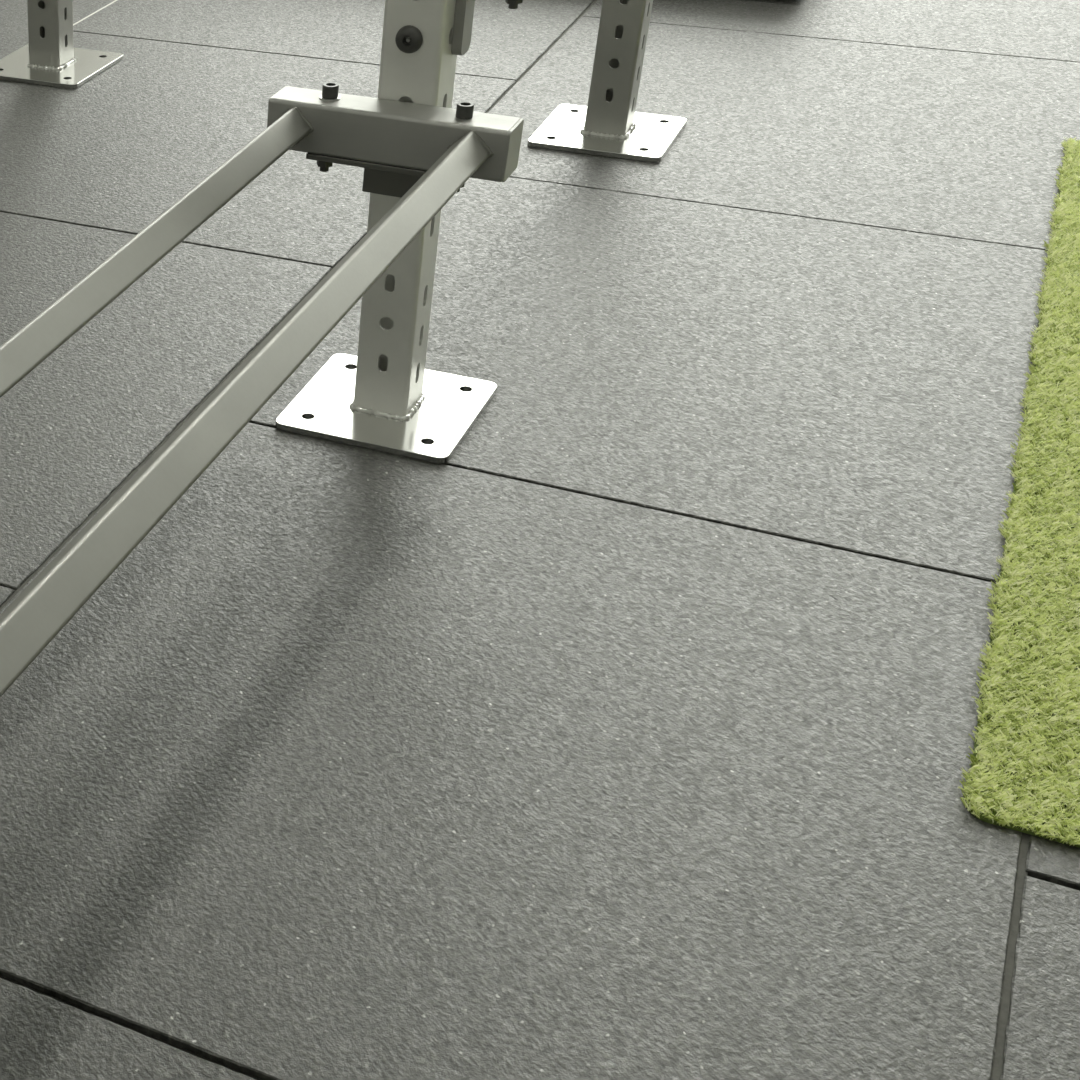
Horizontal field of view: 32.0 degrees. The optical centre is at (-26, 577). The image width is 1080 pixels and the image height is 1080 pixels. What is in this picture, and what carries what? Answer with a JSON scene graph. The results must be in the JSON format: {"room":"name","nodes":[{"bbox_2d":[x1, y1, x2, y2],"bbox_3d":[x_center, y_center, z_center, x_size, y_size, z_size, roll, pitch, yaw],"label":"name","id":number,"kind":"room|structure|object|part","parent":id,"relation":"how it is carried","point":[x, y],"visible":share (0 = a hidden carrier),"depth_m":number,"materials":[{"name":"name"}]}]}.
{"room":"gym","nodes":[
{"label":"gym","id":0,"kind":"room"},
{"bbox_2d":[0,0,1079,1079],"bbox_3d":[1.878,-1.202,3.685,17.100,0.060,18.650,16,38,27],"label":"floor","id":1,"kind":"structure","parent":0,"point":[621,733],"depth_m":1.91,"materials":[{"name":"rubber"}]},
{"bbox_2d":[0,0,122,88],"bbox_3d":[0.100,-2.069,2.928,0.229,2.399,0.229,16,38,27],"label":"upright","id":2,"kind":"object","parent":1,"relation":"on","point":[50,57],"visible":1,"depth_m":3.53,"materials":[{"name":"metal"}]},
{"bbox_3d":[0.100,-2.073,2.925,0.072,2.391,0.072,16,38,27],"label":"post","id":3,"kind":"part","parent":2,"relation":"part of","materials":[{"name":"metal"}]},
{"bbox_3d":[0.161,-1.071,3.582,0.229,0.008,0.229,16,38,27],"label":"plate","id":4,"kind":"part","parent":2,"relation":"part of","materials":[{"name":"metal"}]},
{"bbox_2d":[275,0,496,463],"bbox_3d":[0.482,-1.226,1.603,0.229,2.399,0.229,16,38,27],"label":"upright","id":5,"kind":"object","parent":1,"relation":"on","point":[383,398],"visible":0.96,"depth_m":2.17,"materials":[{"name":"metal"}]},
{"bbox_2d":[0,82,523,696],"bbox_3d":[0.077,-0.104,1.442,0.288,0.132,1.676,16,38,26],"label":"shelf","id":6,"kind":"object","parent":5,"relation":"attached to","point":[421,155],"visible":1,"depth_m":1.66,"materials":[{"name":"metal"}]},
{"bbox_3d":[-0.033,-0.130,1.463,0.046,0.059,1.620,16,38,27],"label":"rail","id":7,"kind":"part","parent":6,"relation":"part of","materials":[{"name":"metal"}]},
{"bbox_2d":[319,95,339,101],"bbox_3d":[0.419,-0.566,2.022,0.024,0.002,0.024,17,38,26],"label":"washer","id":8,"kind":"object","parent":6,"relation":"in","point":[320,97],"depth_m":2.01,"materials":[{"name":"silver metal"}]},
{"bbox_3d":[0.487,-0.490,2.019,0.188,0.007,0.047,16,38,26],"label":"clamp plate","id":9,"kind":"part","parent":6,"relation":"part of","materials":[{"name":"metal"}]},
{"bbox_3d":[0.543,-0.227,2.257,0.229,0.008,0.229,16,38,27],"label":"plate","id":10,"kind":"part","parent":5,"relation":"part of","materials":[{"name":"metal"}]},
{"bbox_3d":[0.482,-1.229,1.601,0.072,2.391,0.072,16,38,27],"label":"post","id":11,"kind":"part","parent":5,"relation":"part of","materials":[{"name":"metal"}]},
{"bbox_2d":[505,0,522,8],"bbox_3d":[0.551,-0.724,2.004,0.288,0.105,0.055,16,38,27],"label":"crossbeam","id":12,"kind":"object","parent":5,"relation":"attached to","point":[513,4],"visible":1,"depth_m":2.00,"materials":[{"name":"metal"}]},
{"bbox_2d":[527,0,686,161],"bbox_3d":[1.075,-1.799,2.423,0.229,2.399,0.229,16,38,27],"label":"upright","id":13,"kind":"object","parent":1,"relation":"on","point":[609,125],"visible":1,"depth_m":3.01,"materials":[{"name":"metal"}]},
{"bbox_3d":[1.136,-0.800,3.077,0.229,0.008,0.229,16,38,27],"label":"plate","id":14,"kind":"part","parent":13,"relation":"part of","materials":[{"name":"metal"}]},
{"bbox_3d":[1.075,-1.802,2.421,0.072,2.391,0.072,16,38,27],"label":"post","id":15,"kind":"part","parent":13,"relation":"part of","materials":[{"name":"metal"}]},
{"bbox_2d":[958,137,1079,847],"bbox_3d":[1.657,-0.185,2.095,0.662,0.003,1.930,16,38,27],"label":"artificial turf","id":16,"kind":"object","parent":1,"relation":"on","point":[1023,776],"visible":1,"depth_m":1.81,"materials":[{"name":"green plastic"}]}
]}

